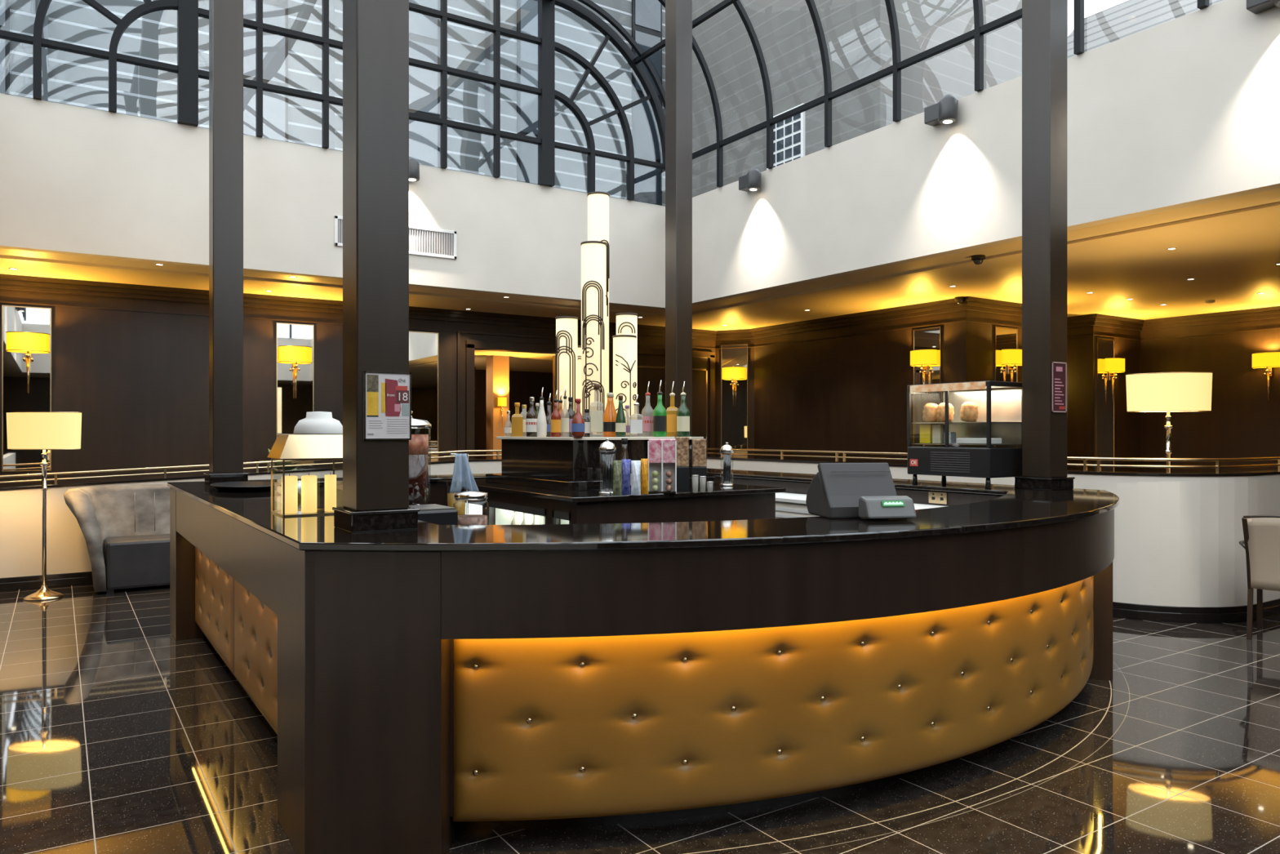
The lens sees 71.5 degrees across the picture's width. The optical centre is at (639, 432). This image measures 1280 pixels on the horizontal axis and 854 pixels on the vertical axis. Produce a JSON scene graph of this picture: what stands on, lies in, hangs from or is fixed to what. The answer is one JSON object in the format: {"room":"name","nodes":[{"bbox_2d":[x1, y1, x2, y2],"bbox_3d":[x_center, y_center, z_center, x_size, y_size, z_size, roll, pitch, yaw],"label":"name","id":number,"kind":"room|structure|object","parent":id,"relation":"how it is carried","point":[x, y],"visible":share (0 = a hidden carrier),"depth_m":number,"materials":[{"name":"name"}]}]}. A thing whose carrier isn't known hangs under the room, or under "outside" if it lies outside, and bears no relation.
{"room":"hotel bar","nodes":[
{"label":"hotel bar","id":0,"kind":"room"},
{"bbox_2d":[0,461,501,577],"bbox_3d":[-4.431,0.852,9.315,11.200,0.997,0.150,0,0,-33],"label":"wall","id":1,"kind":"structure","parent":0,"point":[20,509],"depth_m":8.45,"materials":[{"name":"white paint"}]},
{"bbox_2d":[0,449,501,490],"bbox_3d":[-4.431,0.452,9.315,11.200,0.474,0.170,0,0,-33],"label":"handrail","id":2,"kind":"object","parent":1,"relation":"on","point":[165,473],"visible":0.55,"depth_m":9.04,"materials":[{"name":"gold metal"}]},
{"bbox_2d":[0,93,665,309],"bbox_3d":[-2.969,-2.435,10.249,8.210,1.410,0.140,0,0,-33],"label":"wall","id":3,"kind":"structure","parent":0,"point":[77,180],"depth_m":9.49,"materials":[{"name":"white paint"}]},
{"bbox_2d":[408,225,457,259],"bbox_3d":[-2.444,-2.240,10.498,0.580,0.337,0.020,0,0,-33],"label":"air vent","id":4,"kind":"object","parent":3,"relation":"in","point":[432,242],"depth_m":10.49,"materials":[{"name":"white metal"}]},
{"bbox_2d":[0,288,715,487],"bbox_3d":[-4.448,-0.130,11.576,13.650,3.200,0.140,0,0,-33],"label":"wall","id":5,"kind":"structure","parent":0,"point":[138,382],"depth_m":10.68,"materials":[{"name":"brown wood"}]},
{"bbox_2d":[1,305,51,471],"bbox_3d":[-6.839,-0.485,9.912,0.454,1.834,0.020,0,0,-33],"label":"wall mirror","id":6,"kind":"object","parent":5,"relation":"attached to","point":[15,397],"visible":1,"depth_m":9.89,"materials":[{"name":"clear glass"}]},
{"bbox_2d":[5,331,49,392],"bbox_3d":[-6.768,-0.772,9.827,0.409,0.664,0.200,0,0,-33],"label":"wall sconce","id":7,"kind":"object","parent":6,"relation":"attached to","point":[28,342],"visible":1,"depth_m":9.77,"materials":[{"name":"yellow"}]},
{"bbox_2d":[275,322,313,464],"bbox_3d":[-4.453,-0.485,11.476,0.460,1.834,0.020,0,0,-33],"label":"wall mirror","id":8,"kind":"object","parent":5,"relation":"attached to","point":[290,410],"visible":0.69,"depth_m":11.46,"materials":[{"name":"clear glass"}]},
{"bbox_2d":[279,345,311,398],"bbox_3d":[-4.398,-0.772,11.381,0.409,0.664,0.200,0,0,-33],"label":"wall sconce","id":9,"kind":"object","parent":8,"relation":"attached to","point":[295,354],"visible":1,"depth_m":11.31,"materials":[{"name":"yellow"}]},
{"bbox_2d":[408,331,438,461],"bbox_3d":[-3.060,-0.485,12.388,0.516,1.834,0.020,0,0,-33],"label":"wall mirror","id":10,"kind":"object","parent":5,"relation":"attached to","point":[423,346],"visible":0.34,"depth_m":12.43,"materials":[{"name":"silver glass"}]},
{"bbox_2d":[457,329,581,459],"bbox_3d":[-1.655,0.005,13.389,2.370,2.930,0.210,0,0,-33],"label":"trim","id":11,"kind":"structure","parent":5,"relation":"attached to","point":[470,344],"depth_m":12.77,"materials":[{"name":"brown wood"}]},
{"bbox_2d":[637,346,715,457],"bbox_3d":[0.481,0.050,14.681,1.860,2.840,0.070,0,0,-33],"label":"door","id":12,"kind":"structure","parent":5,"relation":"in","point":[651,362],"depth_m":14.97,"materials":[{"name":"brown wood"}]},
{"bbox_2d":[486,355,509,458],"bbox_3d":[-2.488,0.070,15.527,0.300,2.800,0.300,0,0,-33],"label":"pier","id":13,"kind":"object","parent":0,"point":[497,366],"visible":0.64,"depth_m":15.40,"materials":[{"name":"beige paint"}]},
{"bbox_2d":[474,349,555,372],"bbox_3d":[-2.337,-1.380,16.337,8.200,0.100,5.510,0,0,-33],"label":"ceiling","id":14,"kind":"structure","parent":0,"point":[518,361],"depth_m":16.42,"materials":[{"name":"paint"}]},
{"bbox_2d":[0,583,1279,853],"bbox_3d":[3.635,1.530,3.757,19.200,0.120,22.100,0,0,-33],"label":"floor","id":15,"kind":"structure","parent":0,"point":[119,735],"depth_m":3.83,"materials":[{"name":"tile"}]},
{"bbox_2d":[6,411,81,600],"bbox_3d":[-5.302,0.644,7.907,0.654,1.652,0.332,0,0,2],"label":"floor lamp","id":16,"kind":"object","parent":15,"relation":"on","point":[25,430],"visible":1,"depth_m":7.79,"materials":[{"name":"beige fabric"}]},
{"bbox_2d":[63,484,169,594],"bbox_3d":[-4.497,0.993,8.685,1.910,0.955,0.678,0,0,-33],"label":"settee","id":17,"kind":"object","parent":15,"relation":"on","point":[125,529],"visible":0.52,"depth_m":8.32,"materials":[{"name":"grey fabric"}]},
{"bbox_2d":[445,485,775,524],"bbox_3d":[-0.296,0.935,6.400,1.520,1.070,2.070,0,0,-33],"label":"base cabinet","id":18,"kind":"object","parent":15,"relation":"on","point":[501,508],"visible":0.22,"depth_m":5.59,"materials":[{"name":"brown wood"}]},
{"bbox_2d":[464,499,483,515],"bbox_3d":[-1.096,0.870,6.617,0.420,0.800,0.630,0,0,-33],"label":"fridge","id":19,"kind":"object","parent":18,"relation":"in","point":[475,507],"depth_m":6.85,"materials":[{"name":"grey"}]},
{"bbox_2d":[488,500,546,524],"bbox_3d":[-0.639,0.870,5.918,0.420,0.800,0.880,0,0,-33],"label":"fridge","id":20,"kind":"object","parent":18,"relation":"in","point":[500,512],"depth_m":6.19,"materials":[{"name":"grey"}]},
{"bbox_2d":[552,510,570,524],"bbox_3d":[-0.290,0.870,5.387,0.420,0.800,0.230,0,0,-33],"label":"fridge","id":21,"kind":"object","parent":18,"relation":"in","point":[559,517],"depth_m":5.31,"materials":[{"name":"grey"}]},
{"bbox_2d":[437,479,786,502],"bbox_3d":[-0.296,0.385,6.400,1.620,0.030,2.170,0,0,-33],"label":"countertop","id":22,"kind":"structure","parent":18,"relation":"on","point":[574,496],"depth_m":5.61,"materials":[{"name":"black stone"}]},
{"bbox_2d":[485,435,715,491],"bbox_3d":[-0.313,0.200,6.443,1.180,0.340,1.280,0,0,-33],"label":"stand","id":23,"kind":"object","parent":22,"relation":"on","point":[568,464],"visible":0.7,"depth_m":5.94,"materials":[{"name":"black stone"}]},
{"bbox_2d":[511,402,523,436],"bbox_3d":[-0.891,-0.093,6.450,0.081,0.246,0.081,0,0,-8],"label":"bottle","id":24,"kind":"object","parent":23,"relation":"on","point":[517,418],"visible":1,"depth_m":6.41,"materials":[{"name":"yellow glass"}]},
{"bbox_2d":[525,396,537,436],"bbox_3d":[-0.760,-0.109,6.250,0.085,0.278,0.085,0,0,-7],"label":"bottle","id":25,"kind":"object","parent":23,"relation":"on","point":[531,416],"visible":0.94,"depth_m":6.22,"materials":[{"name":"clear glass"}]},
{"bbox_2d":[536,386,546,436],"bbox_3d":[-0.677,-0.141,6.123,0.070,0.342,0.070,0,0,-6],"label":"bottle","id":26,"kind":"object","parent":23,"relation":"on","point":[541,425],"visible":0.98,"depth_m":6.10,"materials":[{"name":"beige glass"}]},
{"bbox_2d":[551,390,560,436],"bbox_3d":[-0.563,-0.127,5.949,0.068,0.315,0.070,0,0,-5],"label":"bottle","id":27,"kind":"object","parent":23,"relation":"on","point":[555,415],"visible":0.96,"depth_m":5.92,"materials":[{"name":"red glass"}]},
{"bbox_2d":[555,315,577,415],"bbox_3d":[-0.527,-0.399,6.396,0.165,0.857,0.168,0,0,-5],"label":"lamp","id":28,"kind":"object","parent":23,"relation":"on","point":[566,326],"visible":0.8,"depth_m":6.33,"materials":[{"name":"beige fabric"}]},
{"bbox_2d":[571,398,585,436],"bbox_3d":[-0.396,-0.093,5.693,0.087,0.246,0.089,0,0,-4],"label":"bottle","id":29,"kind":"object","parent":23,"relation":"on","point":[578,427],"visible":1,"depth_m":5.67,"materials":[{"name":"red glass"}]},
{"bbox_2d":[580,240,606,436],"bbox_3d":[-0.327,-0.649,6.240,0.180,1.357,0.184,0,0,-3],"label":"lamp","id":30,"kind":"object","parent":23,"relation":"on","point":[593,252],"visible":0.91,"depth_m":6.17,"materials":[{"name":"beige glass"}]},
{"bbox_2d":[591,383,602,431],"bbox_3d":[-0.285,-0.144,5.850,0.089,0.348,0.091,0,0,-3],"label":"bottle","id":31,"kind":"object","parent":23,"relation":"on","point":[596,415],"visible":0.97,"depth_m":5.80,"materials":[{"name":"clear glass"}]},
{"bbox_2d":[586,191,609,406],"bbox_3d":[-0.305,-0.858,6.518,0.164,1.776,0.167,0,0,-3],"label":"lamp","id":32,"kind":"object","parent":23,"relation":"on","point":[597,202],"visible":0.41,"depth_m":6.46,"materials":[{"name":"beige glass"}]},
{"bbox_2d":[601,392,617,436],"bbox_3d":[-0.202,-0.120,6.060,0.121,0.300,0.122,0,0,-2],"label":"bottle","id":33,"kind":"object","parent":23,"relation":"on","point":[609,418],"visible":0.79,"depth_m":6.02,"materials":[{"name":"orange glass"}]},
{"bbox_2d":[615,395,626,436],"bbox_3d":[-0.130,-0.109,5.952,0.073,0.277,0.074,0,0,-1],"label":"bottle","id":34,"kind":"object","parent":23,"relation":"on","point":[620,423],"visible":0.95,"depth_m":5.93,"materials":[{"name":"green glass"}]},
{"bbox_2d":[612,334,636,436],"bbox_3d":[-0.112,-0.334,6.429,0.175,0.727,0.178,0,0,-1],"label":"lamp","id":35,"kind":"object","parent":23,"relation":"on","point":[624,384],"visible":0.9,"depth_m":6.36,"materials":[{"name":"beige glass"}]},
{"bbox_2d":[615,312,637,436],"bbox_3d":[-0.101,-0.430,6.699,0.168,0.921,0.172,0,0,-1],"label":"lamp","id":36,"kind":"object","parent":23,"relation":"on","point":[626,322],"visible":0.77,"depth_m":6.64,"materials":[{"name":"beige glass"}]},
{"bbox_2d":[653,380,666,436],"bbox_3d":[0.137,-0.166,6.127,0.094,0.391,0.095,0,0,1],"label":"bottle","id":37,"kind":"object","parent":23,"relation":"on","point":[660,414],"visible":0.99,"depth_m":6.09,"materials":[{"name":"green glass"}]},
{"bbox_2d":[666,381,677,436],"bbox_3d":[0.231,-0.168,6.344,0.088,0.396,0.090,0,0,2],"label":"bottle","id":38,"kind":"object","parent":23,"relation":"on","point":[671,411],"visible":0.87,"depth_m":6.30,"materials":[{"name":"orange glass"}]},
{"bbox_2d":[676,381,689,436],"bbox_3d":[0.304,-0.165,6.236,0.096,0.390,0.097,0,0,3],"label":"bottle","id":39,"kind":"object","parent":23,"relation":"on","point":[682,412],"visible":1,"depth_m":6.20,"materials":[{"name":"green glass"}]},
{"bbox_2d":[598,438,616,494],"bbox_3d":[-0.195,0.203,5.344,0.107,0.334,0.107,0,0,-33],"label":"dispenser","id":40,"kind":"object","parent":22,"relation":"on","point":[606,446],"visible":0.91,"depth_m":5.33,"materials":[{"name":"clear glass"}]},
{"bbox_2d":[613,460,622,494],"bbox_3d":[-0.134,0.268,5.263,0.052,0.205,0.047,0,0,0],"label":"packet","id":41,"kind":"object","parent":22,"relation":"on","point":[617,464],"visible":1,"depth_m":5.25,"materials":[{"name":"green plastic"}]},
{"bbox_2d":[621,459,631,493],"bbox_3d":[-0.084,0.266,5.359,0.056,0.208,0.050,0,0,0],"label":"packet","id":42,"kind":"object","parent":22,"relation":"on","point":[626,464],"visible":0.97,"depth_m":5.35,"materials":[{"name":"blue plastic"}]},
{"bbox_2d":[631,460,640,494],"bbox_3d":[-0.024,0.268,5.268,0.058,0.204,0.052,0,0,0],"label":"packet","id":43,"kind":"object","parent":22,"relation":"on","point":[635,464],"visible":1,"depth_m":5.26,"materials":[{"name":"plastic"}]},
{"bbox_2d":[640,458,648,493],"bbox_3d":[0.028,0.264,5.354,0.046,0.212,0.045,0,0,0],"label":"packet","id":44,"kind":"object","parent":22,"relation":"on","point":[644,462],"visible":1,"depth_m":5.34,"materials":[{"name":"yellow plastic"}]},
{"bbox_2d":[647,438,676,493],"bbox_3d":[0.135,0.203,5.440,0.175,0.333,0.100,0,0,0],"label":"box","id":45,"kind":"object","parent":22,"relation":"on","point":[661,452],"visible":1,"depth_m":5.40,"materials":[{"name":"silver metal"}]},
{"bbox_2d":[674,436,688,490],"bbox_3d":[0.267,0.192,5.697,0.094,0.356,0.066,0,0,0],"label":"box","id":46,"kind":"object","parent":22,"relation":"on","point":[682,442],"visible":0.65,"depth_m":5.67,"materials":[{"name":"black plastic"}]},
{"bbox_2d":[691,436,706,488],"bbox_3d":[0.386,0.199,5.806,0.096,0.342,0.067,0,0,0],"label":"box","id":47,"kind":"object","parent":22,"relation":"on","point":[699,446],"visible":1,"depth_m":5.78,"materials":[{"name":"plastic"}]},
{"bbox_2d":[720,442,733,486],"bbox_3d":[0.602,0.219,6.162,0.095,0.302,0.095,0,0,-33],"label":"dispenser","id":48,"kind":"object","parent":22,"relation":"on","point":[726,448],"visible":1,"depth_m":6.14,"materials":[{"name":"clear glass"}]},
{"bbox_2d":[169,475,1114,853],"bbox_3d":[-0.020,0.934,5.777,4.904,1.071,5.175,0,0,-33],"label":"bar counter","id":49,"kind":"object","parent":15,"relation":"on","point":[411,700],"depth_m":3.19,"materials":[{"name":"brown wood"}]},
{"bbox_2d":[167,468,1119,551],"bbox_3d":[-0.018,0.384,5.775,4.940,0.028,5.220,0,0,-33],"label":"countertop","id":50,"kind":"structure","parent":49,"relation":"on","point":[1018,507],"depth_m":3.45,"materials":[{"name":"black stone"}]},
{"bbox_2d":[203,0,248,484],"bbox_3d":[-2.995,-2.590,6.431,0.264,5.920,0.264,0,0,-33],"label":"column","id":51,"kind":"structure","parent":50,"relation":"on","point":[225,16],"depth_m":6.35,"materials":[{"name":"black wood"}]},
{"bbox_2d":[210,480,281,492],"bbox_3d":[-2.545,0.351,5.745,0.420,0.038,0.672,0,0,-33],"label":"serving tray","id":52,"kind":"object","parent":50,"relation":"on","point":[234,486],"visible":0.94,"depth_m":5.62,"materials":[{"name":"black plastic"}]},
{"bbox_2d":[267,434,342,516],"bbox_3d":[-1.514,0.190,4.079,0.320,0.360,0.284,0,0,-33],"label":"display case","id":53,"kind":"object","parent":50,"relation":"on","point":[286,446],"visible":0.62,"depth_m":3.98,"materials":[{"name":"gold metal"}]},
{"bbox_2d":[281,473,297,513],"bbox_3d":[-1.581,0.274,4.009,0.068,0.180,0.068,0,0,-33],"label":"candle","id":54,"kind":"object","parent":53,"relation":"in","point":[291,482],"visible":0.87,"depth_m":3.98,"materials":[{"name":"beige wax"}]},
{"bbox_2d":[301,472,316,512],"bbox_3d":[-1.510,0.274,4.056,0.068,0.180,0.068,0,0,-33],"label":"candle","id":55,"kind":"object","parent":53,"relation":"in","point":[308,482],"visible":1,"depth_m":4.03,"materials":[{"name":"beige wax"}]},
{"bbox_2d":[293,411,342,434],"bbox_3d":[-1.496,-0.044,4.143,0.224,0.108,0.224,0,0,-33],"label":"dome","id":56,"kind":"object","parent":53,"relation":"on","point":[315,422],"visible":0.88,"depth_m":4.07,"materials":[{"name":"white ceramic"}]},
{"bbox_2d":[324,471,336,511],"bbox_3d":[-1.431,0.274,4.108,0.052,0.180,0.052,0,0,-33],"label":"candle","id":57,"kind":"object","parent":53,"relation":"in","point":[330,479],"visible":0.95,"depth_m":4.08,"materials":[{"name":"beige wax"}]},
{"bbox_2d":[332,0,419,533],"bbox_3d":[-1.024,-2.590,3.442,0.264,5.920,0.264,0,0,-33],"label":"column","id":58,"kind":"structure","parent":50,"relation":"on","point":[375,33],"depth_m":3.35,"materials":[{"name":"black wood"}]},
{"bbox_2d":[363,370,411,439],"bbox_3d":[-0.954,-0.100,3.362,0.180,0.258,0.007,0,0,-33],"label":"poster","id":59,"kind":"object","parent":58,"relation":"attached to","point":[387,396],"visible":1,"depth_m":3.36,"materials":[{"name":"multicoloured paper"}]},
{"bbox_2d":[366,391,378,415],"bbox_3d":[-1.002,-0.108,3.330,0.043,0.088,0.001,0,0,-33],"label":"print","id":60,"kind":"object","parent":59,"relation":"on","point":[372,397],"depth_m":3.33,"materials":[{"name":"yellow paper"}]},
{"bbox_2d":[665,0,692,436],"bbox_3d":[0.396,-2.590,9.083,0.264,5.920,0.264,0,0,-33],"label":"column","id":61,"kind":"structure","parent":50,"relation":"on","point":[678,13],"depth_m":9.00,"materials":[{"name":"brown metal"}]},
{"bbox_2d":[805,462,915,519],"bbox_3d":[0.959,0.253,3.896,0.330,0.235,0.419,0,0,-11],"label":"terminal","id":62,"kind":"object","parent":50,"relation":"on","point":[864,491],"visible":1,"depth_m":3.87,"materials":[{"name":"grey plastic"}]},
{"bbox_2d":[906,380,1022,488],"bbox_3d":[2.272,0.015,6.217,0.404,0.710,0.680,0,0,-33],"label":"display case","id":63,"kind":"object","parent":50,"relation":"on","point":[1000,411],"visible":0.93,"depth_m":6.12,"materials":[{"name":"black plastic"}]},
{"bbox_2d":[960,401,978,422],"bbox_3d":[2.267,-0.141,6.118,0.133,0.142,0.097,0,0,42],"label":"pastry","id":64,"kind":"object","parent":63,"relation":"on","point":[969,411],"visible":0.99,"depth_m":6.08,"materials":[{"name":"beige food"}]},
{"bbox_2d":[955,437,1001,444],"bbox_3d":[2.300,0.058,6.032,0.140,0.040,0.260,0,0,-33],"label":"food tray","id":65,"kind":"object","parent":63,"relation":"in","point":[958,440],"visible":0.86,"depth_m":5.98,"materials":[{"name":"white metal"}]},
{"bbox_2d":[1014,0,1075,490],"bbox_3d":[2.661,-2.590,5.845,0.264,5.920,0.264,0,0,-33],"label":"column","id":66,"kind":"structure","parent":50,"relation":"on","point":[1044,22],"depth_m":5.78,"materials":[{"name":"black wood"}]},
{"bbox_2d":[1051,361,1066,412],"bbox_3d":[2.715,-0.292,5.755,0.160,0.325,0.007,0,0,-33],"label":"menu poster","id":67,"kind":"object","parent":66,"relation":"attached to","point":[1059,370],"visible":1,"depth_m":5.75,"materials":[{"name":"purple paper"}]},
{"bbox_2d":[775,492,945,518],"bbox_3d":[1.280,0.975,6.877,0.440,0.950,3.060,0,0,-33],"label":"countertop","id":68,"kind":"structure","parent":15,"relation":"on","point":[787,504],"depth_m":6.72,"materials":[{"name":"white paint"}]},
{"bbox_2d":[1238,515,1279,639],"bbox_3d":[4.637,1.024,6.340,0.593,0.897,0.534,0,0,43],"label":"dining chair","id":69,"kind":"object","parent":15,"relation":"on","point":[1261,533],"visible":1,"depth_m":6.28,"materials":[{"name":"brown wood"}]},
{"bbox_3d":[-1.515,0.990,5.075,0.470,0.960,2.650,0,0,-33],"label":"countertop","id":70,"kind":"structure","parent":15,"relation":"on","visible":0},
{"bbox_2d":[408,410,431,505],"bbox_3d":[-1.157,0.198,4.447,0.280,0.625,0.332,0,0,-33],"label":"dispenser","id":71,"kind":"object","parent":70,"relation":"on","point":[419,443],"visible":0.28,"depth_m":4.40,"materials":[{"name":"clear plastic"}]},
{"bbox_2d":[408,503,457,524],"bbox_3d":[-0.996,0.426,4.082,0.230,0.168,0.280,0,0,-33],"label":"coffee grinder","id":72,"kind":"object","parent":70,"relation":"on","point":[438,514],"visible":0.31,"depth_m":3.99,"materials":[{"name":"black plastic"}]},
{"bbox_2d":[408,503,455,511],"bbox_3d":[-0.996,0.346,4.082,0.210,0.008,0.260,0,0,-33],"label":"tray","id":73,"kind":"object","parent":72,"relation":"on","point":[433,507],"depth_m":4.05,"materials":[{"name":"silver metal"}]},
{"bbox_2d":[449,453,468,514],"bbox_3d":[-0.938,0.310,4.706,0.151,0.400,0.100,0,0,-33],"label":"rail","id":74,"kind":"object","parent":70,"relation":"on","point":[451,454],"visible":0.32,"depth_m":4.71,"materials":[{"name":"silver metal"}]},
{"bbox_2d":[448,453,479,493],"bbox_3d":[-0.925,0.218,4.677,0.160,0.215,0.048,0,0,-33],"label":"cloth","id":75,"kind":"object","parent":74,"relation":"hanging from","point":[462,477],"visible":0.98,"depth_m":4.67,"materials":[{"name":"blue fabric"}]},
{"bbox_2d":[453,490,488,524],"bbox_3d":[-0.808,0.395,4.253,0.170,0.230,0.168,0,0,-33],"label":"glass jar","id":76,"kind":"object","parent":70,"relation":"on","point":[467,519],"visible":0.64,"depth_m":4.19,"materials":[{"name":"clear glass"}]},
{"bbox_2d":[0,188,1279,330],"bbox_3d":[3.608,-1.780,3.889,18.700,0.100,21.750,0,0,-33],"label":"ceiling","id":77,"kind":"structure","parent":0,"point":[1231,260],"depth_m":10.01,"materials":[{"name":"paint"}]},
{"bbox_2d":[475,310,1279,472],"bbox_3d":[4.948,-0.130,8.085,11.340,3.200,27.300,0,0,-33],"label":"wall","id":78,"kind":"structure","parent":0,"point":[844,393],"depth_m":13.20,"materials":[{"name":"brown wood"}]},
{"bbox_2d":[0,273,1022,349],"bbox_3d":[-2.338,-1.580,9.952,15.400,0.300,4.890,0,0,-33],"label":"trim","id":79,"kind":"structure","parent":78,"relation":"attached to","point":[8,282],"depth_m":11.73,"materials":[{"name":"brown wood"}]},
{"bbox_2d":[0,201,1279,316],"bbox_3d":[1.787,-1.718,3.413,8.710,0.025,17.750,0,0,-33],"label":"trim","id":80,"kind":"structure","parent":78,"relation":"attached to","point":[1277,204],"depth_m":9.38,"materials":[{"name":"paint"}]},
{"bbox_2d":[0,571,1279,622],"bbox_3d":[0.401,1.410,8.327,18.200,0.120,7.150,0,0,-33],"label":"baseboard","id":81,"kind":"structure","parent":78,"relation":"attached to","point":[1272,607],"depth_m":6.98,"materials":[{"name":"black"}]},
{"bbox_2d":[720,343,747,457],"bbox_3d":[1.604,-0.455,15.093,0.484,2.074,0.021,0,0,26],"label":"wall mirror","id":82,"kind":"object","parent":78,"relation":"attached to","point":[734,420],"visible":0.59,"depth_m":15.08,"materials":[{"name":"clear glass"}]},
{"bbox_2d":[721,366,744,406],"bbox_3d":[1.555,-0.772,14.994,0.409,0.664,0.200,0,0,27],"label":"wall sconce","id":83,"kind":"object","parent":82,"relation":"attached to","point":[733,373],"visible":1,"depth_m":14.92,"materials":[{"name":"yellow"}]},
{"bbox_2d":[912,326,941,446],"bbox_3d":[3.864,-0.485,11.963,0.020,1.834,0.454,0,0,-33],"label":"wall mirror","id":84,"kind":"object","parent":78,"relation":"attached to","point":[925,338],"visible":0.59,"depth_m":11.98,"materials":[{"name":"clear glass"}]},
{"bbox_2d":[910,348,937,399],"bbox_3d":[3.770,-0.772,11.908,0.200,0.664,0.409,0,0,-33],"label":"wall sconce","id":85,"kind":"object","parent":84,"relation":"attached to","point":[924,357],"visible":1,"depth_m":11.81,"materials":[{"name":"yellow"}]},
{"bbox_2d":[994,326,1017,447],"bbox_3d":[4.907,-0.485,11.907,0.490,1.834,0.020,0,0,-33],"label":"wall mirror","id":86,"kind":"object","parent":78,"relation":"attached to","point":[1004,337],"visible":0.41,"depth_m":11.87,"materials":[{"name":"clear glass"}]},
{"bbox_2d":[1001,348,1022,382],"bbox_3d":[4.999,-0.772,11.838,0.409,0.664,0.200,0,0,-33],"label":"wall sconce","id":87,"kind":"object","parent":86,"relation":"attached to","point":[1010,357],"visible":0.8,"depth_m":11.74,"materials":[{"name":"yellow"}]},
{"bbox_2d":[1096,337,1114,471],"bbox_3d":[6.953,-0.260,13.272,0.468,2.284,0.020,0,0,-33],"label":"wall mirror","id":88,"kind":"object","parent":78,"relation":"attached to","point":[1104,347],"visible":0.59,"depth_m":13.26,"materials":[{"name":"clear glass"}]},
{"bbox_2d":[1104,357,1125,403],"bbox_3d":[7.098,-0.772,13.236,0.409,0.664,0.200,0,0,-33],"label":"wall sconce","id":89,"kind":"object","parent":88,"relation":"attached to","point":[1115,365],"visible":1,"depth_m":13.15,"materials":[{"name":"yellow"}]},
{"bbox_2d":[1066,306,1279,340],"bbox_3d":[11.246,-1.580,7.251,1.440,0.300,19.000,0,0,-33],"label":"trim","id":90,"kind":"structure","parent":78,"relation":"attached to","point":[1268,313],"depth_m":13.13,"materials":[{"name":"brown wood"}]},
{"bbox_2d":[1251,351,1279,400],"bbox_3d":[8.665,-0.772,12.283,0.200,0.664,0.409,0,0,-33],"label":"wall sconce","id":91,"kind":"object","parent":78,"relation":"attached to","point":[1268,360],"visible":1,"depth_m":12.24,"materials":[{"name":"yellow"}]},
{"bbox_2d":[692,0,1279,305],"bbox_3d":[5.139,-2.435,5.239,0.140,1.410,17.130,0,0,-33],"label":"wall","id":92,"kind":"structure","parent":0,"point":[1184,111],"depth_m":7.95,"materials":[{"name":"white paint"}]},
{"bbox_2d":[738,168,761,191],"bbox_3d":[1.327,-3.033,10.739,0.208,0.256,0.345,0,0,-33],"label":"spotlight","id":93,"kind":"object","parent":92,"relation":"attached to","point":[751,181],"visible":1,"depth_m":10.61,"materials":[{"name":"grey plastic"}]},
{"bbox_2d":[924,94,958,126],"bbox_3d":[2.853,-3.033,8.411,0.208,0.256,0.345,0,0,-33],"label":"spotlight","id":94,"kind":"object","parent":92,"relation":"attached to","point":[944,112],"visible":1,"depth_m":8.30,"materials":[{"name":"grey metal"}]},
{"bbox_2d":[1246,0,1279,13],"bbox_3d":[4.367,-3.033,6.099,0.208,0.256,0.345,0,0,-33],"label":"spotlight","id":95,"kind":"object","parent":92,"relation":"attached to","point":[1255,6],"visible":1,"depth_m":6.18,"materials":[{"name":"grey plastic"}]},
{"bbox_2d":[706,458,1279,607],"bbox_3d":[5.140,0.845,11.317,6.995,1.011,6.905,0,0,-33],"label":"wall","id":96,"kind":"structure","parent":0,"point":[1177,538],"depth_m":6.92,"materials":[{"name":"white paint"}]},
{"bbox_2d":[706,448,1279,475],"bbox_3d":[5.139,0.270,11.310,7.005,0.138,6.915,0,0,-33],"label":"handrail","id":97,"kind":"object","parent":96,"relation":"on","point":[1085,464],"visible":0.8,"depth_m":7.23,"materials":[{"name":"gold metal"}]},
{"bbox_3d":[3.435,1.305,11.452,9.900,0.330,8.710,0,0,-33],"label":"floor","id":98,"kind":"structure","parent":0,"visible":0},
{"bbox_2d":[1125,371,1213,472],"bbox_3d":[4.579,0.314,7.700,0.654,1.652,0.332,0,0,24],"label":"floor lamp","id":99,"kind":"object","parent":98,"relation":"on","point":[1157,392],"visible":0.82,"depth_m":7.57,"materials":[{"name":"beige fabric"}]},
{"bbox_3d":[6.045,-2.955,9.940,22.990,0.130,38.000,0,0,-33],"label":"deck","id":100,"kind":"object","parent":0,"visible":0},
{"bbox_2d":[0,0,665,206],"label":"window","id":101,"kind":"structure","parent":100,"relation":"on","point":[69,78],"depth_m":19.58,"materials":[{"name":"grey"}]},
{"bbox_2d":[577,0,1208,197],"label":"window","id":102,"kind":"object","parent":100,"relation":"on","point":[857,33],"visible":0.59,"depth_m":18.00,"materials":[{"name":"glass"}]},
{"bbox_2d":[1066,0,1225,58],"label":"window","id":103,"kind":"structure","parent":100,"relation":"on","point":[1131,17],"depth_m":14.82,"materials":[{"name":"glass"}]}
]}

